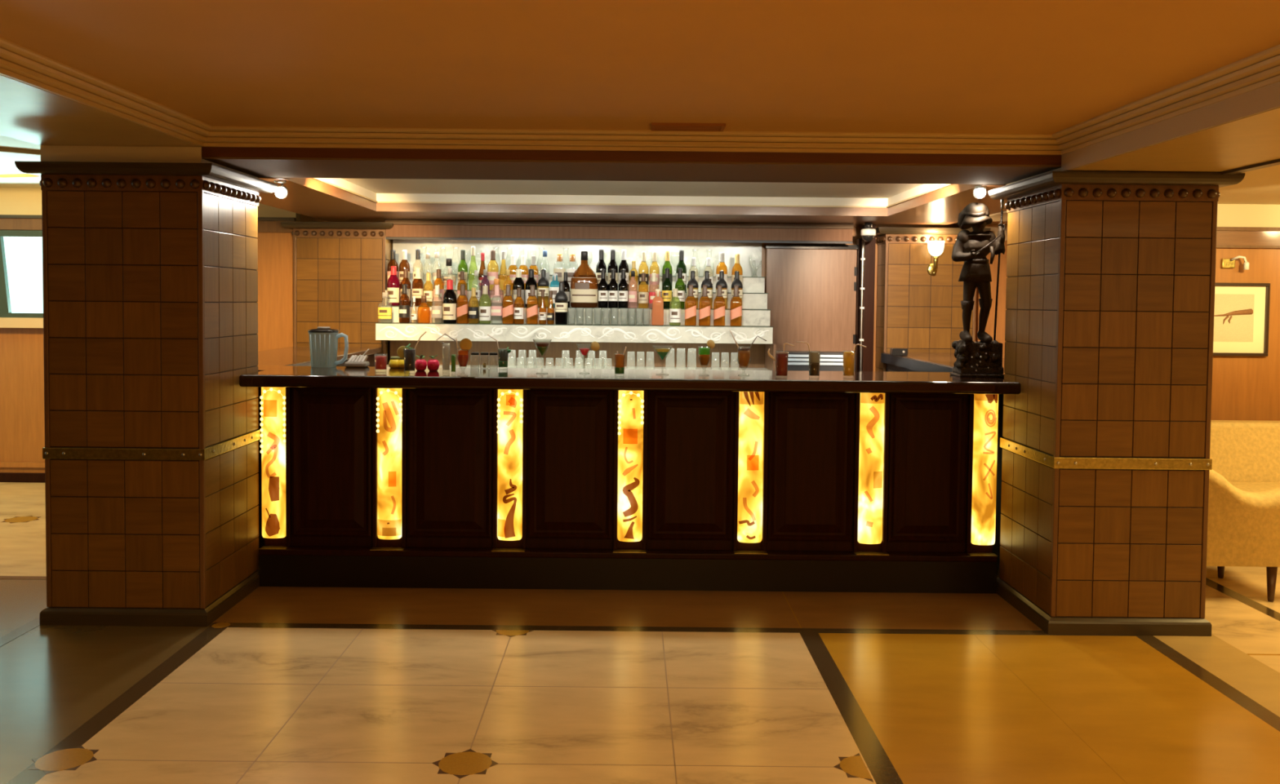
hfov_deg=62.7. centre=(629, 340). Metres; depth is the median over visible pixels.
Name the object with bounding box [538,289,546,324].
bottle
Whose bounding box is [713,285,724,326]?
bottle
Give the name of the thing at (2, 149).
trim
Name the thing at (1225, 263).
lamp
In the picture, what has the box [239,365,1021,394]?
countertop
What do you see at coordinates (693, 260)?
bottle
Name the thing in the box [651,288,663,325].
bottle
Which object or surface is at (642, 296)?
bottle
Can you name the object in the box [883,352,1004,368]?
countertop
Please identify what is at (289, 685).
floor
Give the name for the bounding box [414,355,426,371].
fruit
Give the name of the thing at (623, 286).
bottle
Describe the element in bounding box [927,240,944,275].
wall lamp
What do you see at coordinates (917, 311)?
pillar
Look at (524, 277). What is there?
bottle
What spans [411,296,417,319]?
bottle
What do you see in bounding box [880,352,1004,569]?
counter
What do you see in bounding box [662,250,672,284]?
bottle
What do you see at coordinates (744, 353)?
cocktail
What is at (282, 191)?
spotlight
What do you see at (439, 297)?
bottle
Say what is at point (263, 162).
beam
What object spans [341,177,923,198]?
ceiling
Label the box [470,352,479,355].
canister
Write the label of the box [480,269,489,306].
bottle
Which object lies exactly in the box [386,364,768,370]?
countertop
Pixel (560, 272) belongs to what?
bottle
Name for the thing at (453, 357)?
cocktail
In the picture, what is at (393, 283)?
bottle
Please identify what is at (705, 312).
bottle
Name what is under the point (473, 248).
bottle
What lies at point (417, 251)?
bottle
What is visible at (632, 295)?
bottle
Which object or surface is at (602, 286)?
bottle
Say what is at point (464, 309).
bottle
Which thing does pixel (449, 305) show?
bottle
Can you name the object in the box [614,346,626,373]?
cocktail
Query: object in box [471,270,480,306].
bottle
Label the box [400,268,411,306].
bottle
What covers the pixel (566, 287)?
bottle
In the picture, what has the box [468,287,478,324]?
bottle
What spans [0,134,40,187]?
ceiling
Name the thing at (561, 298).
bottle
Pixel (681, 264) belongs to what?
bottle
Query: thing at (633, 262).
bottle
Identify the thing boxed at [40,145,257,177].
beam
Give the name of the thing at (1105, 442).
pillar
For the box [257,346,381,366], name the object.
countertop
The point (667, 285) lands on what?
bottle
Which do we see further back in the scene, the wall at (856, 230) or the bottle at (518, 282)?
the wall at (856, 230)
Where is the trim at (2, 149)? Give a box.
[0,146,40,178]
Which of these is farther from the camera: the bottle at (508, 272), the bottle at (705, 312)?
the bottle at (508, 272)
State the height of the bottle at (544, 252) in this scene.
0.316 m
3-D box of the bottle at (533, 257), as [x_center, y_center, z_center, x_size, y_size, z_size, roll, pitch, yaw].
[-0.755,-0.530,8.205,0.077,0.276,0.068,1,2,0]
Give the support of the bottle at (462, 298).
on the display shelf
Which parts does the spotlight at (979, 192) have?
bulb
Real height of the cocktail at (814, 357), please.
0.184 m
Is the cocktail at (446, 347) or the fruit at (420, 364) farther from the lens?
the fruit at (420, 364)
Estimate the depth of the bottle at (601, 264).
8.18 m
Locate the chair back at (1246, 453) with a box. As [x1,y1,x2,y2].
[1209,420,1279,493]
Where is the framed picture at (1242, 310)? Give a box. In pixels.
[1213,282,1270,356]
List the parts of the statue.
plate, blade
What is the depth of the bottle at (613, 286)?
8.03 m
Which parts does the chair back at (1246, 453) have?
seat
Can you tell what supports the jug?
on the bar counter at (480, 478)
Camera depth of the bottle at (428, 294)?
8.04 m
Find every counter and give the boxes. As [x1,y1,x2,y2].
[239,365,1021,594]
[257,346,381,563]
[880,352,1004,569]
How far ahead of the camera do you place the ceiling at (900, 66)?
3.20 m
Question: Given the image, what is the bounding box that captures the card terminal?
[889,347,907,355]
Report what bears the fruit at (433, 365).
on the bar counter at (480, 478)
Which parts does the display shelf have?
shelf plate, shelf plate, panel, shelf plate, shelf plate, panel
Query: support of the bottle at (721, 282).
on the display shelf
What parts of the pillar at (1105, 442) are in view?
corner trim, board, stud rail, corner trim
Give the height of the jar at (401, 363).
0.062 m
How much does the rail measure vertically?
0.040 m
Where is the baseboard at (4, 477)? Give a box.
[0,472,44,483]
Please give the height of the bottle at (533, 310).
0.294 m
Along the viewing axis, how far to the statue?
5.46 m
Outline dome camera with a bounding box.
[860,222,875,242]
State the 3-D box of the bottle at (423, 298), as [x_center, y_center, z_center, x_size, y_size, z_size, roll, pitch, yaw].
[-1.556,-0.237,7.917,0.094,0.205,0.075,1,2,0]
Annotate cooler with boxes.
[776,351,855,371]
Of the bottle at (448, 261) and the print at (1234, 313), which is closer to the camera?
the print at (1234, 313)
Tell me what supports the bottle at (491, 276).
on the display shelf
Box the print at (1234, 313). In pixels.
[1213,293,1254,342]
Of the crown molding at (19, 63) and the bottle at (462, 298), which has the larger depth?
the bottle at (462, 298)
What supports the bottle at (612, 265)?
on the display shelf
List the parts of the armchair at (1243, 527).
leg, leg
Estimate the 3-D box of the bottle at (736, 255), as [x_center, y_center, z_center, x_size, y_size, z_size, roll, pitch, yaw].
[0.837,-0.528,8.205,0.085,0.302,0.085,1,2,2]
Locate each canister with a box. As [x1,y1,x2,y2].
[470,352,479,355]
[480,352,488,368]
[488,352,497,355]
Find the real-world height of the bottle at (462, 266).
0.315 m
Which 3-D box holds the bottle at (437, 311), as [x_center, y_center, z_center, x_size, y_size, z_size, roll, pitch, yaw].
[-1.455,-0.276,7.915,0.080,0.285,0.080,0,2,-4]
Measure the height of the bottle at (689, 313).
0.306 m
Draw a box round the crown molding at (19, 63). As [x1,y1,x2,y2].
[0,37,1279,155]
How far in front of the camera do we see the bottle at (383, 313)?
7.89 m
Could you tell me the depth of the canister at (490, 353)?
5.73 m
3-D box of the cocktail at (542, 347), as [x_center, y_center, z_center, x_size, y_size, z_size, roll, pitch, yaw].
[-0.452,0.080,5.405,0.098,0.175,0.099,1,2,0]
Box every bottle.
[377,292,391,319]
[386,249,398,283]
[386,266,399,306]
[399,249,409,288]
[399,284,409,323]
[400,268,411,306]
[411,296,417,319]
[412,267,423,306]
[413,248,422,280]
[417,296,430,323]
[423,272,433,301]
[431,285,442,318]
[432,252,441,288]
[433,269,444,306]
[441,258,456,285]
[442,280,457,323]
[448,267,452,274]
[456,284,468,324]
[457,249,467,290]
[457,271,466,306]
[468,246,478,279]
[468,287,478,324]
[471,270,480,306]
[478,253,485,290]
[479,285,491,324]
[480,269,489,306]
[487,250,498,284]
[489,279,502,306]
[491,284,502,315]
[498,250,506,284]
[502,284,513,324]
[503,270,511,301]
[507,255,518,284]
[512,269,524,306]
[514,288,524,324]
[518,255,528,283]
[524,269,537,306]
[526,284,537,324]
[528,255,538,288]
[537,269,549,307]
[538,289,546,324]
[540,250,549,283]
[546,290,554,324]
[549,273,559,307]
[553,253,565,286]
[555,282,568,324]
[563,271,569,307]
[566,253,577,286]
[570,251,597,307]
[595,249,606,291]
[598,269,608,307]
[607,249,617,286]
[608,269,617,307]
[617,249,628,291]
[617,269,627,308]
[628,271,637,302]
[629,260,638,280]
[638,251,648,292]
[638,272,648,303]
[648,251,659,290]
[648,273,656,303]
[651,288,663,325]
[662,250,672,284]
[662,268,671,308]
[669,288,680,322]
[675,250,686,292]
[675,268,684,308]
[684,284,696,325]
[687,271,698,297]
[688,257,698,282]
[698,284,710,325]
[701,271,712,309]
[703,257,713,284]
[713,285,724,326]
[715,252,727,289]
[715,271,727,309]
[729,285,742,326]
[731,253,742,289]
[731,271,742,297]
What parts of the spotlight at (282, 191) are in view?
bulb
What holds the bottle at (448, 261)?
on the display shelf
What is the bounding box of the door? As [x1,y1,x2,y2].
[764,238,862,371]
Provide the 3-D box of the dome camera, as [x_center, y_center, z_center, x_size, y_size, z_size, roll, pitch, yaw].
[1.810,-0.825,7.973,0.110,0.147,0.112,1,2,0]
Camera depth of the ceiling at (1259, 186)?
5.82 m
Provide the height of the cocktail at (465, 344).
0.186 m
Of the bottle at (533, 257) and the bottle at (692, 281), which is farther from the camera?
the bottle at (533, 257)
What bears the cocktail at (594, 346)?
on the bar counter at (480, 478)
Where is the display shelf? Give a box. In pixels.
[375,240,776,370]
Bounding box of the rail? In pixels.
[0,462,44,467]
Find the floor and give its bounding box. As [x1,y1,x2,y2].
[0,482,1279,783]
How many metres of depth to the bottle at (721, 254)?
8.19 m
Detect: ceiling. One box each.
[0,0,1279,133]
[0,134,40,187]
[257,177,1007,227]
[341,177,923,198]
[955,164,1279,224]
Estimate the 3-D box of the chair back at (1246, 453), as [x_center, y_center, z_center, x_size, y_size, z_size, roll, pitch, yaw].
[3.742,0.895,6.228,1.600,0.785,0.620,1,2,0]
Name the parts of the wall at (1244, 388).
frieze rail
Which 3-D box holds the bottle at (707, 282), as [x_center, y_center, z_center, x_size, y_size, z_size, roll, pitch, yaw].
[0.590,-0.392,8.060,0.088,0.290,0.084,1,2,0]
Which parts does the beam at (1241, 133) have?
edge moulding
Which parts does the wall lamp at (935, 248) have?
plate, arm, lamp shade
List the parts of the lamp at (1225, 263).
plate, arm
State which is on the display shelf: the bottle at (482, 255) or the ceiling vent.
the bottle at (482, 255)
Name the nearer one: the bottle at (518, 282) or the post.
the bottle at (518, 282)
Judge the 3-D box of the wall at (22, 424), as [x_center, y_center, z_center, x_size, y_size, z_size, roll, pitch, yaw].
[-5.320,-0.048,8.331,5.360,2.335,0.150,1,2,0]
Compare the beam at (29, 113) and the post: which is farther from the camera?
the post
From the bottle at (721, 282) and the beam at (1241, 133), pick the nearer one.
the beam at (1241, 133)
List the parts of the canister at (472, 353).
lid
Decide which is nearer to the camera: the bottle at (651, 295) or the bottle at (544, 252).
the bottle at (651, 295)
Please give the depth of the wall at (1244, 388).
6.59 m
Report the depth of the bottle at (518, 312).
7.89 m
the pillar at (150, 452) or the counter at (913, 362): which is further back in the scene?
the counter at (913, 362)
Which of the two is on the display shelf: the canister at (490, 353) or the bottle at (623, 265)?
the bottle at (623, 265)
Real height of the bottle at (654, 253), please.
0.315 m
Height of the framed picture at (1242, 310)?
0.458 m
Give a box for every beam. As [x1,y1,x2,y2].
[0,74,200,146]
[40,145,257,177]
[201,146,1061,184]
[1005,81,1279,185]
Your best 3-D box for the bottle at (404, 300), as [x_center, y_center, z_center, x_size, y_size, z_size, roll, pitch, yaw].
[-1.701,-0.281,7.915,0.082,0.291,0.082,1,2,5]
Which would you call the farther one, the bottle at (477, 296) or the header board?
the header board
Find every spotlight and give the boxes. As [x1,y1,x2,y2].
[274,180,288,198]
[973,186,986,198]
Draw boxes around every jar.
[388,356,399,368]
[398,357,404,368]
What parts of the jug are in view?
lid, lid knob, handle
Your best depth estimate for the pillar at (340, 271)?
8.19 m
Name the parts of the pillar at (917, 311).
corner trim, stud rail, corner trim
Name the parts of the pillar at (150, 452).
corner trim, board, stud rail, corner trim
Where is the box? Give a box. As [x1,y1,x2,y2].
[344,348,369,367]
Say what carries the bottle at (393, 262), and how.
on the display shelf
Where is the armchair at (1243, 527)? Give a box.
[1206,469,1279,602]
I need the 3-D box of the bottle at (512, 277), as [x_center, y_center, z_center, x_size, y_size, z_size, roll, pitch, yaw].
[-0.913,-0.532,8.205,0.077,0.276,0.068,1,2,0]
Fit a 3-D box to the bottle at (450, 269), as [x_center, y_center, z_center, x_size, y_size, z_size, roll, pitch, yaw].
[-1.383,-0.413,8.061,0.068,0.294,0.068,1,2,11]
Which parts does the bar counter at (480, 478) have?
foot plate, panel, foot plate, panel, foot plate, panel, foot plate, panel, foot plate, panel, foot plate, panel, foot plate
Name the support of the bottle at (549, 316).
on the display shelf
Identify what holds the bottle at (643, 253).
on the display shelf
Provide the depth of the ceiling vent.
4.43 m
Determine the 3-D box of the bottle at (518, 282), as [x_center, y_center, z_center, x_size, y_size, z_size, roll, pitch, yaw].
[-0.855,-0.406,8.060,0.093,0.292,0.092,1,2,3]
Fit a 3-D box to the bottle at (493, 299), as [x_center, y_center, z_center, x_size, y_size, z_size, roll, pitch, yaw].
[-1.025,-0.370,8.062,0.100,0.215,0.080,1,2,0]
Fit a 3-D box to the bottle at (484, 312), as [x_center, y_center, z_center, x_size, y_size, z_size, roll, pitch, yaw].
[-1.093,-0.273,7.915,0.091,0.286,0.091,1,2,4]
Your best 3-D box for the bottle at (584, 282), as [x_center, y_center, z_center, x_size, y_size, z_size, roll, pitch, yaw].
[-0.352,-0.471,8.058,0.211,0.431,0.116,1,2,0]
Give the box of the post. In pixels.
[858,225,875,371]
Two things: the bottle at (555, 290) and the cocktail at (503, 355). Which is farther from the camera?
the bottle at (555, 290)
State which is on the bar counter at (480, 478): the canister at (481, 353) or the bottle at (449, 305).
the canister at (481, 353)
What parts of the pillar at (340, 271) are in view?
corner trim, stud rail, corner trim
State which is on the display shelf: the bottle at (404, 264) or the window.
the bottle at (404, 264)
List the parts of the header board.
moulding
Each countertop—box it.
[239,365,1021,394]
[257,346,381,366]
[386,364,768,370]
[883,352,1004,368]
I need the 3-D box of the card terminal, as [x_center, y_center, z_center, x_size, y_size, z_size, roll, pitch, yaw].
[1.948,0.080,7.606,0.110,0.055,0.084,1,2,0]
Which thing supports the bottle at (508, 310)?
on the display shelf
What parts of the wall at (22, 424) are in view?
head trim, head trim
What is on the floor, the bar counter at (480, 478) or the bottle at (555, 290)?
the bar counter at (480, 478)
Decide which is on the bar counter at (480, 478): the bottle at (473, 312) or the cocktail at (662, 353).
the cocktail at (662, 353)
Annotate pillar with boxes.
[14,161,277,626]
[280,221,393,364]
[875,226,991,371]
[987,171,1244,636]
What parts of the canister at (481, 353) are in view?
lid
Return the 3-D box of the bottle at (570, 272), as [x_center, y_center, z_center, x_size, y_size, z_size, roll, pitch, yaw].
[-0.450,-0.535,8.206,0.097,0.291,0.070,1,2,0]
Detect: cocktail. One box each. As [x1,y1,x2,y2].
[396,331,426,370]
[435,333,456,370]
[451,354,456,372]
[455,338,471,374]
[487,333,511,369]
[533,339,551,373]
[577,342,599,373]
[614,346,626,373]
[653,345,671,374]
[697,339,715,374]
[728,329,766,372]
[767,342,794,377]
[796,341,820,378]
[843,343,866,376]
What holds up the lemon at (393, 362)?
on the bar counter at (480, 478)
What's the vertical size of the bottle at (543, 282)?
0.290 m
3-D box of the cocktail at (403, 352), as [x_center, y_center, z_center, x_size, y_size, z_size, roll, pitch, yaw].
[-1.104,0.058,5.312,0.151,0.214,0.060,1,2,0]
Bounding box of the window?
[0,230,43,328]
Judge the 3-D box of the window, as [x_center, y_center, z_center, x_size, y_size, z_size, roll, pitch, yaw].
[-5.325,-0.491,8.269,2.000,0.765,0.120,1,2,0]
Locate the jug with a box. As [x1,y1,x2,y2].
[307,326,348,368]
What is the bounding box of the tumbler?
[373,354,386,372]
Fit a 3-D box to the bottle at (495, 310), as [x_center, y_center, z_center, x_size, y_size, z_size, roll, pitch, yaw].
[-1.003,-0.276,7.915,0.082,0.294,0.072,1,2,0]
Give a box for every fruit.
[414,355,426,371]
[426,355,439,371]
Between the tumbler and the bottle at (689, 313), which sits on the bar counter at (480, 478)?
the tumbler
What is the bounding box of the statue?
[950,200,1005,377]
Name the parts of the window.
sash rail, sill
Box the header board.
[384,219,853,244]
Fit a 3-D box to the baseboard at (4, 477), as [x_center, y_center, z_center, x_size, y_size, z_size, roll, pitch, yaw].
[-5.331,1.082,8.334,5.360,0.075,0.029,1,2,0]
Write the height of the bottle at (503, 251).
0.309 m
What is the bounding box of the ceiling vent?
[651,122,725,131]
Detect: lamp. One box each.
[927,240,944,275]
[1221,255,1248,270]
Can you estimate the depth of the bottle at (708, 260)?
8.19 m
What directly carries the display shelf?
on the floor
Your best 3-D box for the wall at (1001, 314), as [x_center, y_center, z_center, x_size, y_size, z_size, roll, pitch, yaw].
[2.951,0.128,8.470,0.495,2.130,0.080,1,2,0]
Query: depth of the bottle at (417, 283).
8.03 m
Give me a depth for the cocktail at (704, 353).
5.36 m
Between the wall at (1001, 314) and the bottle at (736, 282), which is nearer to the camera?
the bottle at (736, 282)
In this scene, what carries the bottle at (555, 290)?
on the display shelf
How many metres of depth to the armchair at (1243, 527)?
5.25 m
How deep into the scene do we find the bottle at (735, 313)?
7.89 m
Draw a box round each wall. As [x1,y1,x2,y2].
[0,186,300,473]
[300,213,959,371]
[975,223,1008,358]
[1210,204,1279,421]
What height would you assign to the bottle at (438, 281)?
0.294 m
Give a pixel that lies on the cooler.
(797, 360)
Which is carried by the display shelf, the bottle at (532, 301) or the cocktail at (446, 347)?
the bottle at (532, 301)
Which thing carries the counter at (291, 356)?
on the floor
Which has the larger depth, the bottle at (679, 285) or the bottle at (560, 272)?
the bottle at (560, 272)
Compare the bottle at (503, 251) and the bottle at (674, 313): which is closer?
the bottle at (674, 313)
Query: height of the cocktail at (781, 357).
0.177 m
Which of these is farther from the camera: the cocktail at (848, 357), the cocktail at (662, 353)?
the cocktail at (662, 353)

